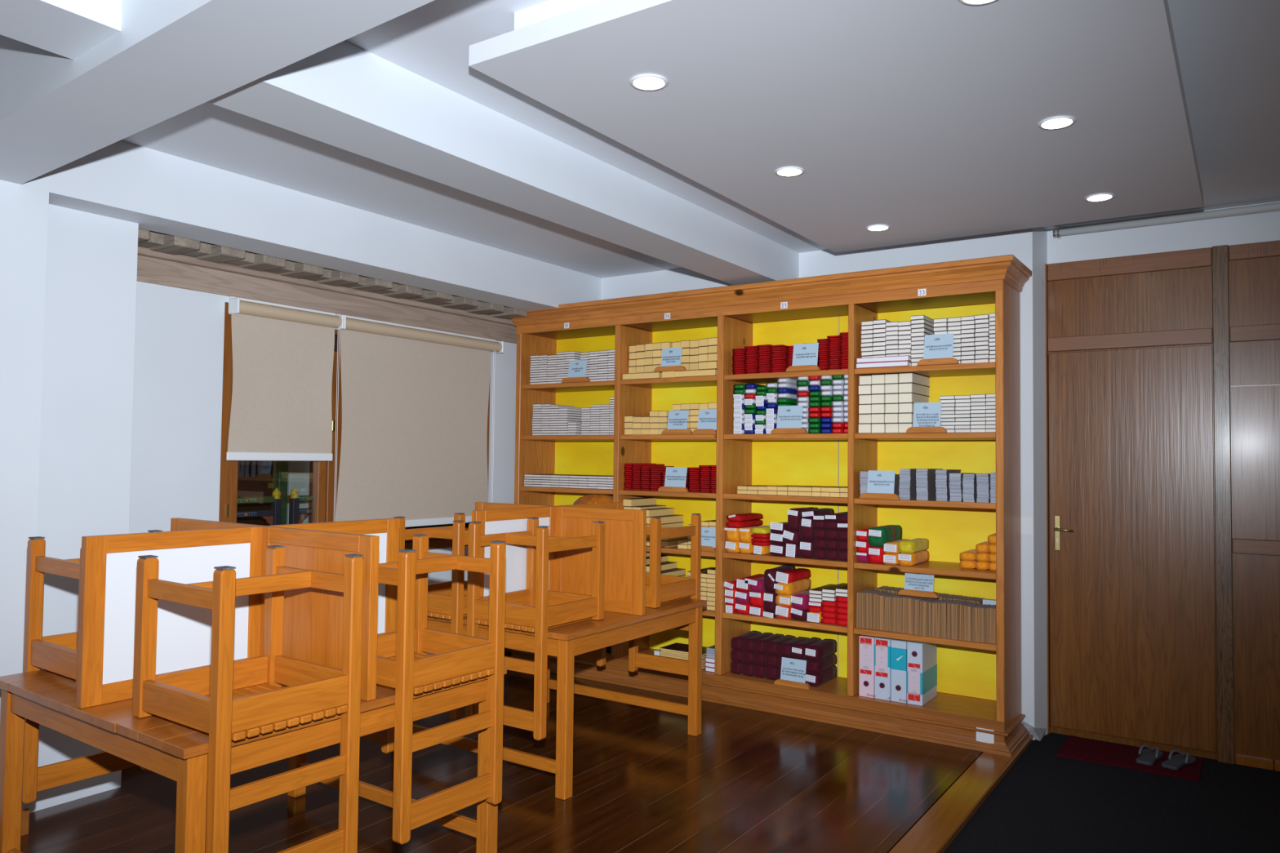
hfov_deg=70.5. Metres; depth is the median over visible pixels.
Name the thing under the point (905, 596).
booklet
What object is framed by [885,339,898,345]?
book
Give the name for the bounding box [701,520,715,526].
book
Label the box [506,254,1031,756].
bookcase
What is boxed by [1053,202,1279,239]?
curtain rod
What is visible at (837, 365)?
cloth
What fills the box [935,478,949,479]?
booklet
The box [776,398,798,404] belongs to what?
packet
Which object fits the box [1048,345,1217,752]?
door
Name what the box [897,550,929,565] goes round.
cloth wrapped scripture
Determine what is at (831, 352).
cloth
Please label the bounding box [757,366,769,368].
cloth
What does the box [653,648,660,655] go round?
paper ream
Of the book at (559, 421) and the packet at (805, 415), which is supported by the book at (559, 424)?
the book at (559, 421)
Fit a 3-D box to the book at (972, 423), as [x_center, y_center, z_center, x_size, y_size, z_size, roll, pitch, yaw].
[1.956,-0.014,5.140,0.080,0.021,0.300,-1,-2,34]
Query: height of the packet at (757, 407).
0.030 m
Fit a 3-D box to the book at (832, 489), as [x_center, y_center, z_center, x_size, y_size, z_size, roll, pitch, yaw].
[1.258,0.389,5.591,0.062,0.029,0.300,-1,-2,34]
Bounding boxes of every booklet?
[659,651,706,660]
[659,653,706,662]
[660,642,706,656]
[660,649,706,658]
[856,591,861,627]
[857,589,867,627]
[858,590,866,627]
[859,590,867,627]
[861,590,870,627]
[862,590,871,628]
[863,590,871,628]
[864,590,873,628]
[866,590,875,628]
[866,590,876,628]
[868,590,878,628]
[869,593,870,628]
[870,591,879,629]
[871,591,880,629]
[872,591,882,629]
[874,591,884,629]
[875,591,884,629]
[876,591,884,629]
[877,591,887,629]
[878,592,888,630]
[880,592,888,630]
[880,592,890,630]
[882,592,892,630]
[883,593,893,630]
[884,593,893,631]
[885,593,895,631]
[886,593,896,631]
[888,594,896,631]
[888,595,894,631]
[889,594,897,631]
[891,595,897,631]
[892,595,898,631]
[893,595,900,631]
[894,595,902,631]
[895,596,897,631]
[897,595,902,632]
[897,595,905,632]
[898,481,915,483]
[898,487,916,488]
[898,490,915,492]
[898,493,916,495]
[898,595,904,632]
[899,468,916,470]
[899,471,916,473]
[899,475,918,476]
[899,478,915,479]
[899,480,916,482]
[899,484,917,485]
[899,497,916,498]
[900,595,905,632]
[901,595,906,632]
[902,595,907,633]
[903,595,909,633]
[904,595,910,633]
[906,595,911,633]
[906,595,914,633]
[907,596,912,634]
[909,596,913,634]
[910,596,916,634]
[911,596,917,634]
[912,596,919,634]
[913,596,921,635]
[915,471,935,472]
[915,471,936,473]
[915,474,935,475]
[915,475,938,476]
[915,477,935,479]
[915,480,935,481]
[915,480,935,482]
[915,483,935,484]
[915,488,936,490]
[915,489,936,491]
[915,497,937,499]
[915,596,923,635]
[915,597,923,635]
[916,468,942,470]
[916,486,935,488]
[916,492,936,493]
[916,493,936,496]
[916,495,936,497]
[916,498,936,500]
[917,597,924,635]
[918,597,927,635]
[920,597,928,635]
[920,597,929,635]
[921,597,930,635]
[923,598,932,635]
[924,598,933,635]
[925,600,930,636]
[926,599,935,636]
[928,599,936,636]
[928,599,937,636]
[930,600,938,636]
[931,600,939,637]
[933,600,940,637]
[933,600,942,637]
[935,469,960,471]
[935,471,960,471]
[935,471,960,473]
[935,472,959,474]
[935,475,951,476]
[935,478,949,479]
[935,484,951,485]
[935,603,936,637]
[936,487,949,488]
[936,496,950,497]
[936,600,944,637]
[937,600,945,637]
[938,600,947,638]
[940,600,946,638]
[941,600,950,638]
[942,600,951,638]
[943,600,951,638]
[945,600,953,638]
[946,601,951,639]
[947,600,955,639]
[948,600,957,639]
[949,477,963,479]
[949,486,963,488]
[949,492,962,493]
[950,600,957,639]
[951,600,959,639]
[952,600,960,639]
[954,600,962,639]
[955,600,964,639]
[956,600,964,639]
[958,600,966,639]
[960,601,968,639]
[960,601,969,639]
[962,484,977,486]
[962,493,977,495]
[962,497,977,498]
[962,602,969,640]
[963,473,979,475]
[963,475,976,477]
[963,479,977,480]
[963,602,971,640]
[964,602,973,640]
[966,602,974,640]
[967,603,974,640]
[968,603,975,640]
[969,603,977,641]
[971,604,977,641]
[973,604,980,641]
[973,604,981,641]
[975,604,982,641]
[976,473,990,475]
[976,475,990,477]
[976,478,990,479]
[976,487,990,488]
[976,604,982,641]
[977,481,990,483]
[977,604,986,641]
[978,604,986,642]
[980,608,982,642]
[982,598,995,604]
[982,604,989,642]
[982,604,991,642]
[984,604,991,642]
[986,604,992,643]
[986,604,993,643]
[987,604,995,643]
[989,604,995,643]
[991,605,995,643]
[991,606,995,644]
[993,608,995,644]
[995,608,995,644]
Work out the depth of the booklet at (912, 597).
5.19 m
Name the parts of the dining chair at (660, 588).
post, leg, rail, rail, post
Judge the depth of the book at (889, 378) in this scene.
5.30 m
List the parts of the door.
lock plate, lever handle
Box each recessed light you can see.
[629,73,668,90]
[774,166,804,177]
[866,224,890,231]
[958,0,997,5]
[1037,115,1075,129]
[1084,192,1115,201]
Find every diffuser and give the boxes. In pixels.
[633,76,664,89]
[777,168,801,176]
[867,226,888,231]
[963,0,993,4]
[1041,118,1072,128]
[1087,195,1111,200]
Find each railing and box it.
[236,488,281,525]
[288,487,312,524]
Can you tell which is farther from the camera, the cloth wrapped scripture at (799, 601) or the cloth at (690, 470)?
the cloth at (690, 470)
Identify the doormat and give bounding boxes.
[1057,735,1202,782]
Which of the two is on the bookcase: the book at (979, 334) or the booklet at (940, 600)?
the booklet at (940, 600)
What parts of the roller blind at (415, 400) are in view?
bead chain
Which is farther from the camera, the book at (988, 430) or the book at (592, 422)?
the book at (592, 422)
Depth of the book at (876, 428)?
5.33 m
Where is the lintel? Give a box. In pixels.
[136,227,527,343]
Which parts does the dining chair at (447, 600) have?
post, post, leg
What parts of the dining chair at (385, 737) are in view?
rail, post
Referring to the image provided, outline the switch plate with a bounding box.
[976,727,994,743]
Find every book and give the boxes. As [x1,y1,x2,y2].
[524,476,533,479]
[524,479,533,481]
[524,481,533,484]
[524,484,532,486]
[529,355,538,358]
[529,360,538,363]
[529,364,538,368]
[529,369,537,373]
[529,372,538,375]
[529,374,537,377]
[529,379,537,382]
[531,421,541,423]
[531,423,540,426]
[531,426,540,428]
[531,428,541,431]
[532,404,541,406]
[532,408,541,411]
[532,416,541,418]
[532,418,541,421]
[532,431,541,433]
[532,474,548,477]
[532,484,542,487]
[533,406,542,408]
[533,411,541,413]
[533,413,541,416]
[533,476,542,479]
[533,479,542,482]
[533,481,542,484]
[537,362,547,364]
[537,367,546,369]
[537,369,547,372]
[537,372,547,374]
[537,374,546,377]
[537,376,546,379]
[537,378,546,382]
[538,355,546,357]
[538,357,547,359]
[538,360,547,362]
[538,364,546,367]
[540,421,549,423]
[540,423,550,426]
[540,426,549,428]
[541,404,573,407]
[541,406,550,408]
[541,408,550,411]
[541,411,550,413]
[541,413,549,416]
[541,416,550,418]
[541,418,549,421]
[541,428,549,431]
[541,431,549,433]
[541,474,573,477]
[541,477,551,479]
[541,482,551,484]
[541,484,551,487]
[542,480,551,482]
[546,355,556,357]
[546,357,556,359]
[546,360,556,362]
[546,362,556,364]
[546,364,555,367]
[546,366,556,369]
[546,368,556,372]
[546,371,556,374]
[546,373,556,377]
[546,376,555,379]
[546,378,556,382]
[548,425,558,428]
[549,405,581,409]
[549,410,559,413]
[549,413,558,416]
[549,416,559,418]
[549,417,558,421]
[549,420,558,423]
[549,427,558,431]
[549,430,558,433]
[550,482,559,484]
[551,474,576,477]
[551,477,559,479]
[551,480,559,482]
[551,484,559,487]
[555,364,565,366]
[555,371,565,373]
[555,373,565,376]
[555,376,565,378]
[556,351,565,355]
[556,354,565,357]
[556,356,565,359]
[556,359,565,361]
[556,361,565,364]
[556,366,565,368]
[556,368,565,371]
[557,425,568,427]
[558,408,581,412]
[558,410,581,413]
[558,413,581,416]
[558,415,581,418]
[558,417,581,421]
[558,420,582,422]
[558,422,568,425]
[558,427,567,430]
[558,430,568,432]
[558,432,567,435]
[559,475,568,477]
[559,477,568,480]
[559,480,568,483]
[559,482,568,485]
[560,484,569,488]
[565,351,581,354]
[565,353,580,356]
[565,355,580,359]
[565,358,580,361]
[566,432,581,435]
[567,422,582,425]
[567,427,581,430]
[567,430,581,432]
[568,425,581,427]
[568,475,591,478]
[568,478,577,480]
[568,480,577,483]
[568,483,578,485]
[568,485,577,488]
[577,475,609,478]
[577,478,588,480]
[577,480,587,483]
[577,485,587,488]
[578,483,587,486]
[580,351,589,355]
[580,354,589,357]
[580,356,589,359]
[581,407,591,409]
[581,409,590,412]
[581,412,591,414]
[581,414,591,417]
[581,418,590,421]
[581,421,591,423]
[581,423,590,426]
[581,426,590,428]
[581,428,590,431]
[581,432,590,435]
[587,475,597,478]
[587,478,597,481]
[587,480,597,484]
[587,483,597,486]
[587,486,597,488]
[588,358,598,361]
[588,360,598,364]
[588,366,598,368]
[588,368,598,372]
[588,371,598,374]
[588,373,598,377]
[588,376,597,379]
[589,351,598,354]
[589,353,598,356]
[589,355,598,359]
[589,364,598,366]
[590,409,600,412]
[590,413,599,416]
[590,418,599,421]
[590,423,599,426]
[590,426,599,428]
[590,430,599,432]
[590,432,599,435]
[591,404,599,407]
[591,407,599,409]
[591,416,599,418]
[591,421,599,423]
[597,357,608,360]
[597,360,608,363]
[597,363,608,366]
[597,368,608,371]
[597,376,608,378]
[597,378,608,381]
[597,475,613,479]
[597,478,607,481]
[597,481,607,484]
[597,484,607,486]
[597,486,607,488]
[598,350,608,353]
[598,352,608,355]
[598,355,608,358]
[598,365,608,368]
[598,370,608,373]
[598,373,608,376]
[599,421,609,423]
[599,432,609,435]
[600,404,609,406]
[600,406,609,408]
[600,408,609,411]
[600,411,609,413]
[600,413,609,416]
[600,416,609,418]
[600,418,609,421]
[600,425,609,427]
[600,427,608,430]
[600,430,609,432]
[622,372,662,379]
[622,497,657,506]
[623,422,632,428]
[623,505,648,509]
[624,415,635,422]
[624,428,632,435]
[628,352,636,359]
[628,359,636,366]
[628,366,635,373]
[629,345,636,352]
[632,416,642,422]
[632,422,641,428]
[632,428,641,435]
[632,505,666,510]
[635,344,645,351]
[635,351,644,359]
[635,358,644,366]
[635,365,644,373]
[640,416,649,422]
[640,428,649,435]
[640,507,674,517]
[641,422,649,428]
[644,342,653,351]
[644,350,653,358]
[644,357,653,365]
[644,364,653,373]
[645,538,649,546]
[645,551,649,556]
[645,555,668,564]
[645,561,676,572]
[646,516,649,524]
[649,410,658,417]
[649,416,658,422]
[649,422,658,428]
[649,428,658,435]
[649,514,683,524]
[652,364,661,372]
[653,342,661,350]
[653,349,661,357]
[653,357,661,364]
[657,428,666,434]
[658,410,668,417]
[658,417,668,422]
[658,422,667,428]
[660,568,685,576]
[661,342,672,349]
[661,522,683,527]
[661,536,688,541]
[661,538,685,547]
[662,371,675,377]
[671,341,680,347]
[671,404,680,410]
[675,368,716,377]
[677,538,688,545]
[677,544,688,549]
[680,340,689,347]
[680,355,689,363]
[680,363,689,370]
[680,403,689,409]
[681,347,689,355]
[686,567,715,576]
[688,355,698,363]
[688,362,698,370]
[689,339,698,347]
[689,347,698,355]
[689,403,699,409]
[689,415,698,422]
[689,422,697,428]
[690,409,698,415]
[697,353,707,362]
[698,338,707,346]
[698,346,707,354]
[698,361,707,369]
[698,403,708,408]
[700,571,707,577]
[700,577,706,582]
[700,582,706,586]
[700,586,707,591]
[700,591,706,595]
[700,595,707,600]
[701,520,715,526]
[705,657,714,663]
[705,662,714,667]
[706,568,715,574]
[706,573,715,578]
[706,577,715,583]
[706,582,715,587]
[706,591,715,597]
[706,596,715,601]
[706,600,715,606]
[706,605,715,610]
[706,666,714,672]
[707,337,717,346]
[707,345,717,353]
[707,353,717,361]
[707,360,716,368]
[707,587,715,592]
[708,402,716,408]
[708,520,715,526]
[737,484,767,489]
[737,489,747,493]
[746,490,758,494]
[747,485,762,490]
[758,485,767,490]
[758,490,767,494]
[766,484,788,490]
[767,490,777,495]
[777,485,797,491]
[777,490,787,495]
[787,485,813,491]
[787,491,798,496]
[798,485,823,491]
[798,491,812,496]
[808,583,835,595]
[808,593,822,598]
[808,597,822,602]
[811,491,821,497]
[812,486,828,492]
[820,492,830,497]
[821,486,839,492]
[822,582,847,593]
[822,592,836,597]
[822,596,835,601]
[830,486,847,492]
[830,492,839,497]
[835,585,847,593]
[835,592,847,597]
[840,487,847,493]
[840,492,847,497]
[855,360,910,368]
[856,355,911,363]
[857,384,871,395]
[857,423,871,433]
[858,375,871,385]
[858,394,871,404]
[858,404,871,413]
[858,413,871,423]
[860,342,873,347]
[861,320,873,325]
[861,324,873,329]
[861,328,873,334]
[861,333,873,338]
[861,337,873,342]
[861,346,872,351]
[861,351,872,355]
[871,373,884,384]
[871,383,884,394]
[871,394,885,404]
[871,404,885,413]
[871,413,884,423]
[871,423,885,433]
[872,319,890,324]
[872,324,885,328]
[872,328,885,333]
[872,341,885,346]
[872,346,885,351]
[872,350,885,355]
[872,355,885,357]
[873,332,885,337]
[873,337,885,342]
[884,373,899,383]
[884,383,898,393]
[884,393,898,403]
[884,403,898,413]
[884,413,898,423]
[884,422,898,433]
[885,321,897,326]
[885,325,898,331]
[885,330,898,335]
[885,335,898,340]
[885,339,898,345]
[885,344,898,349]
[885,348,897,354]
[885,353,898,356]
[897,320,911,326]
[897,329,911,335]
[897,334,911,340]
[897,343,911,349]
[897,348,911,353]
[897,352,911,357]
[897,413,913,422]
[898,325,911,330]
[898,339,911,344]
[898,373,929,386]
[898,382,929,396]
[898,392,928,403]
[898,403,914,413]
[898,422,912,432]
[910,315,933,323]
[911,319,933,327]
[911,323,933,331]
[911,328,934,334]
[911,332,929,337]
[911,336,924,341]
[911,340,924,345]
[911,345,924,350]
[911,349,924,354]
[911,353,924,358]
[911,357,923,362]
[933,318,947,323]
[933,322,947,327]
[933,326,947,331]
[933,330,947,334]
[939,395,955,399]
[940,399,955,403]
[940,413,955,417]
[940,417,955,422]
[940,425,955,429]
[941,403,955,407]
[941,406,955,410]
[941,410,955,414]
[941,422,955,425]
[946,429,955,432]
[947,316,960,322]
[947,321,961,326]
[947,325,961,330]
[947,329,961,334]
[952,346,961,351]
[952,351,961,355]
[952,355,960,359]
[953,334,960,338]
[953,338,961,343]
[953,342,961,347]
[955,395,970,399]
[955,399,970,403]
[955,402,970,406]
[955,406,971,410]
[955,410,970,413]
[955,413,970,417]
[955,417,971,421]
[955,421,970,425]
[955,425,970,429]
[955,428,970,432]
[960,315,975,320]
[960,320,975,324]
[960,324,975,329]
[960,328,975,333]
[960,333,975,337]
[960,337,975,342]
[960,342,974,346]
[960,355,975,359]
[960,359,975,363]
[961,346,975,351]
[961,351,975,355]
[969,394,986,398]
[970,398,986,402]
[970,401,986,405]
[970,405,986,409]
[970,409,986,413]
[970,413,985,417]
[970,417,986,421]
[970,421,986,425]
[970,425,986,428]
[970,428,986,432]
[974,314,989,319]
[974,318,989,324]
[974,323,989,328]
[974,332,989,337]
[974,336,989,341]
[974,341,989,346]
[974,345,989,350]
[974,358,989,362]
[975,327,989,333]
[975,350,989,355]
[975,354,989,359]
[985,413,995,417]
[985,417,995,421]
[985,424,995,428]
[985,428,995,432]
[986,393,995,397]
[986,397,995,401]
[986,401,995,405]
[986,405,995,409]
[986,408,995,413]
[986,421,995,424]
[988,329,995,333]
[988,337,995,342]
[988,342,995,346]
[989,312,995,317]
[989,316,995,321]
[989,320,995,325]
[989,325,995,329]
[989,333,995,337]
[989,346,995,350]
[989,350,995,355]
[989,354,995,359]
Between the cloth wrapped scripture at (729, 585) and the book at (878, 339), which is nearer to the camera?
the book at (878, 339)
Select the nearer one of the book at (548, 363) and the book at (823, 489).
the book at (823, 489)
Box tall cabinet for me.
[236,460,300,525]
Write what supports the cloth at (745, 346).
on the cloth at (746, 348)
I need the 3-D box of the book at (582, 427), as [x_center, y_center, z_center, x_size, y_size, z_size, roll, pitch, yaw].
[-0.309,0.010,6.676,0.083,0.016,0.300,-1,-2,34]
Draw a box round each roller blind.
[226,296,343,517]
[335,313,503,527]
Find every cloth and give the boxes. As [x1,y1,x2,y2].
[624,463,656,465]
[631,464,664,466]
[631,471,640,474]
[631,475,640,478]
[631,480,640,482]
[631,484,639,486]
[631,488,640,490]
[639,484,649,486]
[640,466,674,468]
[640,467,666,470]
[640,482,649,484]
[648,470,666,472]
[648,474,662,476]
[648,478,661,480]
[648,486,659,488]
[649,468,666,470]
[649,482,662,484]
[649,484,660,487]
[687,467,699,469]
[687,469,699,471]
[687,473,699,475]
[687,477,699,479]
[687,480,699,482]
[687,481,698,484]
[687,484,699,486]
[687,488,699,490]
[688,485,699,488]
[698,465,711,467]
[698,469,710,471]
[698,475,710,478]
[698,477,710,479]
[698,480,710,482]
[698,490,710,493]
[699,473,710,475]
[699,484,710,486]
[699,486,711,488]
[699,488,709,490]
[732,350,745,352]
[732,353,744,355]
[732,355,744,357]
[732,357,745,359]
[732,359,745,361]
[732,362,743,364]
[732,364,744,366]
[732,365,744,368]
[732,367,745,369]
[732,369,745,371]
[733,351,744,354]
[743,351,757,353]
[743,360,757,362]
[743,361,757,364]
[744,346,757,347]
[744,347,757,350]
[744,352,756,355]
[744,354,757,356]
[744,356,757,359]
[744,363,757,365]
[744,364,757,367]
[744,367,758,368]
[744,368,757,371]
[744,370,757,373]
[756,344,771,346]
[756,346,770,348]
[756,347,770,350]
[756,350,769,352]
[756,351,771,354]
[756,356,770,359]
[756,364,771,366]
[756,368,770,370]
[757,353,770,355]
[757,355,769,357]
[757,359,770,361]
[757,360,769,363]
[757,362,769,364]
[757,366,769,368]
[757,369,769,372]
[768,354,786,356]
[768,368,786,371]
[769,344,786,347]
[769,346,786,349]
[769,348,786,351]
[769,350,786,353]
[769,351,786,355]
[769,355,787,358]
[769,357,786,360]
[769,360,786,362]
[769,361,786,364]
[769,363,786,365]
[769,365,786,368]
[769,367,786,369]
[817,338,828,341]
[817,340,828,342]
[817,351,827,354]
[817,357,828,359]
[817,363,828,365]
[818,346,828,348]
[826,335,839,337]
[826,337,840,340]
[826,342,839,345]
[826,352,840,355]
[826,368,839,369]
[827,345,840,347]
[827,346,840,349]
[827,351,840,353]
[827,354,840,357]
[827,358,839,360]
[827,360,839,363]
[827,364,839,366]
[828,339,840,342]
[828,341,840,343]
[828,349,839,351]
[828,356,839,359]
[828,362,839,364]
[839,365,848,368]
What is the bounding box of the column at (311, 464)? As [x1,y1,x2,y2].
[308,461,313,523]
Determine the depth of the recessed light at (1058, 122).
3.31 m
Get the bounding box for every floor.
[20,670,982,852]
[943,732,1279,852]
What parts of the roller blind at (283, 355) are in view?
bead chain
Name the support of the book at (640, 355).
on the book at (641, 362)
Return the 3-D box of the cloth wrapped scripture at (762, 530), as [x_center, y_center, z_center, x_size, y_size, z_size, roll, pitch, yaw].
[0.842,0.668,5.884,0.116,0.040,0.340,-1,-2,34]
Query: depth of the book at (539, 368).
6.80 m
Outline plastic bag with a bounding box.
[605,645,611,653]
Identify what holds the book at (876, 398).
on the book at (876, 408)
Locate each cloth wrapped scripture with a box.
[573,494,613,504]
[724,525,759,541]
[724,541,742,552]
[724,580,735,589]
[724,589,737,598]
[724,597,737,605]
[725,520,763,528]
[725,604,735,613]
[726,512,763,521]
[730,631,761,650]
[730,649,743,662]
[730,661,744,674]
[734,573,764,591]
[734,591,751,604]
[734,603,751,613]
[738,525,765,542]
[738,542,754,553]
[742,632,773,652]
[742,651,755,663]
[742,662,756,676]
[744,577,765,592]
[748,591,766,607]
[748,606,764,615]
[750,525,773,533]
[751,533,770,537]
[751,537,770,542]
[751,541,773,546]
[752,544,771,555]
[754,633,784,653]
[754,653,767,665]
[754,664,767,678]
[763,591,778,613]
[763,611,775,617]
[764,564,795,591]
[764,635,795,655]
[764,654,779,667]
[764,666,779,679]
[769,522,789,533]
[769,533,786,544]
[769,543,786,555]
[773,577,811,595]
[775,568,810,583]
[775,590,808,606]
[775,605,792,618]
[777,636,808,657]
[777,656,794,668]
[777,668,781,679]
[782,529,802,544]
[785,543,799,557]
[787,506,817,530]
[790,590,809,609]
[791,608,810,621]
[791,637,821,659]
[799,518,817,540]
[799,540,815,558]
[800,508,834,518]
[804,639,836,661]
[804,665,837,687]
[805,653,837,673]
[807,601,822,607]
[807,605,823,613]
[807,611,823,622]
[813,514,826,520]
[813,520,828,528]
[813,528,827,538]
[813,538,826,549]
[813,548,829,559]
[821,600,839,607]
[821,606,838,613]
[821,612,838,618]
[821,617,837,624]
[825,511,847,520]
[825,520,839,529]
[825,539,839,550]
[825,549,839,559]
[826,528,839,539]
[835,596,847,602]
[835,602,847,608]
[835,608,847,614]
[835,613,847,620]
[835,619,847,626]
[837,515,847,521]
[837,521,847,529]
[837,529,847,540]
[837,540,847,551]
[837,550,847,561]
[855,541,872,553]
[856,528,869,541]
[856,552,869,562]
[867,524,902,546]
[868,546,886,563]
[883,538,910,554]
[883,552,901,564]
[897,537,928,553]
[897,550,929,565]
[959,549,979,560]
[959,559,978,568]
[975,541,991,553]
[975,551,991,561]
[975,560,991,569]
[987,533,995,544]
[988,544,995,554]
[988,553,995,562]
[988,562,995,570]
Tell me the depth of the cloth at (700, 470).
5.99 m
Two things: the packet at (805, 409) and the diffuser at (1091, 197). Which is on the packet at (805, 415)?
the packet at (805, 409)
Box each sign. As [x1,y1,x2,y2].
[561,360,590,382]
[653,346,686,372]
[657,466,688,492]
[661,409,692,434]
[692,408,716,434]
[701,527,715,551]
[770,405,808,434]
[773,657,810,689]
[786,342,820,372]
[859,470,900,499]
[897,572,938,598]
[906,402,946,432]
[916,333,959,365]
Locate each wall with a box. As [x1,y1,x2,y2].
[27,204,138,813]
[128,280,516,584]
[600,200,1279,740]
[1044,240,1279,771]
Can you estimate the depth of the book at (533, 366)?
6.84 m
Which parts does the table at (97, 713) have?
leg, divider frame, leg, divider frame, leg, divider frame, divider frame, leg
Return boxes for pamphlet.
[706,644,715,651]
[706,650,715,653]
[706,653,715,656]
[706,655,715,658]
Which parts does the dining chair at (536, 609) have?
post, rail, rail, leg, post, leg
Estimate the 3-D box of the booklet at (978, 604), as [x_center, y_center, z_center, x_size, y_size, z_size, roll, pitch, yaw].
[1.879,1.093,5.055,0.007,0.187,0.155,-1,-3,34]
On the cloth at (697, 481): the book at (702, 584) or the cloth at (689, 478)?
the cloth at (689, 478)
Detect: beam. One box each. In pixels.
[0,0,434,184]
[0,0,799,284]
[22,140,600,311]
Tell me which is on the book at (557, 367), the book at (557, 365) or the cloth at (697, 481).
the book at (557, 365)
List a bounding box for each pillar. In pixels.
[0,179,48,809]
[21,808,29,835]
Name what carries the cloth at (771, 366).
on the cloth at (774, 368)
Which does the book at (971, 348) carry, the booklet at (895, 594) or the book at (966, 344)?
the book at (966, 344)
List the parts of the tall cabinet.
rail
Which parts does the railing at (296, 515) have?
newel post, rail, rail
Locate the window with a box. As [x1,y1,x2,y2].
[218,302,490,549]
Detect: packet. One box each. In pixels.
[733,383,745,389]
[733,389,746,394]
[733,394,745,399]
[733,399,744,404]
[733,404,745,410]
[733,408,744,415]
[733,413,744,420]
[733,419,745,425]
[733,424,744,429]
[733,429,744,434]
[744,383,765,388]
[744,388,756,394]
[744,393,756,399]
[744,399,755,404]
[744,404,755,408]
[744,408,756,413]
[744,413,755,420]
[744,418,755,425]
[744,424,755,430]
[744,429,755,434]
[755,386,768,391]
[755,391,767,395]
[755,395,767,401]
[755,400,766,406]
[755,404,767,409]
[755,409,766,414]
[755,414,765,420]
[755,419,766,424]
[755,424,766,430]
[755,429,766,434]
[765,382,778,388]
[765,403,777,408]
[765,408,777,413]
[765,413,777,419]
[765,418,777,425]
[765,423,777,430]
[765,430,772,434]
[766,387,777,393]
[766,392,777,399]
[766,398,777,403]
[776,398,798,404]
[776,403,796,408]
[777,377,798,384]
[777,382,797,389]
[777,387,798,394]
[777,392,797,399]
[796,377,808,381]
[796,380,810,386]
[796,386,809,391]
[796,391,809,396]
[796,396,809,402]
[796,401,809,407]
[801,417,809,423]
[801,423,809,428]
[802,407,809,413]
[802,412,808,417]
[808,376,822,380]
[808,380,821,386]
[808,385,821,391]
[808,391,821,396]
[808,395,821,401]
[808,401,821,407]
[808,407,821,413]
[808,412,822,417]
[808,417,821,423]
[808,422,821,428]
[808,428,820,433]
[819,385,832,391]
[819,401,832,407]
[819,406,832,412]
[819,412,832,417]
[819,422,832,428]
[820,375,832,379]
[820,379,833,385]
[820,390,832,395]
[820,395,832,401]
[820,417,831,422]
[820,428,831,433]
[831,375,844,379]
[831,378,844,385]
[831,384,844,390]
[831,390,844,395]
[831,395,843,400]
[831,400,844,406]
[831,406,844,412]
[831,412,844,417]
[831,417,844,422]
[831,422,845,428]
[831,428,843,433]
[843,378,848,384]
[843,384,848,390]
[843,390,848,395]
[843,395,848,400]
[843,400,848,406]
[843,406,848,411]
[843,411,848,417]
[843,417,848,422]
[843,422,848,428]
[843,428,848,433]
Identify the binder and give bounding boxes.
[858,635,876,697]
[874,636,893,701]
[890,639,908,703]
[906,640,937,706]
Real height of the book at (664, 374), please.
0.041 m
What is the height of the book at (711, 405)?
0.042 m
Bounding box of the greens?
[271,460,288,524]
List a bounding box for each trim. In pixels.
[888,733,1033,852]
[1022,720,1045,741]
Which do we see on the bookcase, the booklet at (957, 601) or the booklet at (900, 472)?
the booklet at (957, 601)
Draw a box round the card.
[1021,516,1032,534]
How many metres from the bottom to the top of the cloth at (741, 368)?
0.012 m
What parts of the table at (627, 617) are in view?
divider frame, divider frame, leg, leg, divider frame, divider frame, leg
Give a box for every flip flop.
[1135,744,1162,765]
[1161,749,1195,770]
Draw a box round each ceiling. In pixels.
[120,0,1279,278]
[468,0,1203,252]
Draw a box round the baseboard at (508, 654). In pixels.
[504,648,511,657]
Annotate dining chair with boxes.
[22,529,162,804]
[132,545,364,852]
[360,528,399,753]
[376,533,506,844]
[393,512,468,719]
[465,517,604,740]
[550,647,605,666]
[628,513,701,675]
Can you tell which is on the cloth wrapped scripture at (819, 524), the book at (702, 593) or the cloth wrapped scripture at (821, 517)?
the cloth wrapped scripture at (821, 517)
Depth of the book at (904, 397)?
5.26 m
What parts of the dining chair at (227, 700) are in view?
leg, post, leg, rail, rail, post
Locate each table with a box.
[0,517,506,852]
[393,502,706,799]
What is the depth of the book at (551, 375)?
6.74 m
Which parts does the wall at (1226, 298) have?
rail, lintel rail, panel, carved post, panel, rail, rail, rail, panel, panel, lock rail, panel, rail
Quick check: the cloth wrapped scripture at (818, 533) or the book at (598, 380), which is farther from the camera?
the book at (598, 380)
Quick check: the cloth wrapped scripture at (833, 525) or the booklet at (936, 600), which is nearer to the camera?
the booklet at (936, 600)
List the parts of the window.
sash, sash, frame rail, pane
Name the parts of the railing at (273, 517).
rail, rail, newel post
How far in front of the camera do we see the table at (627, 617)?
4.69 m
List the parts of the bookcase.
panel, shelf, shelf, shelf, panel, shelf, shelf, shelf, shelf, panel, shelf, waist moulding, moulding, cornice, shelf, shelf, shelf, shelf, shelf, rail, panel, panel, shelf, shelf, shelf, shelf, shelf, panel, panel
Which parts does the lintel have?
moulding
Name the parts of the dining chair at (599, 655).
rail, post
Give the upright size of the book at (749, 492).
0.026 m
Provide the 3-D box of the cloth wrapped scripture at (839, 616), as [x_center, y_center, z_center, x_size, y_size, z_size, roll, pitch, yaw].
[1.300,1.146,5.551,0.091,0.033,0.335,-1,-2,34]
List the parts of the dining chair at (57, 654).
post, leg, rail, post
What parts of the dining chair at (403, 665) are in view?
post, leg, rail, rail, post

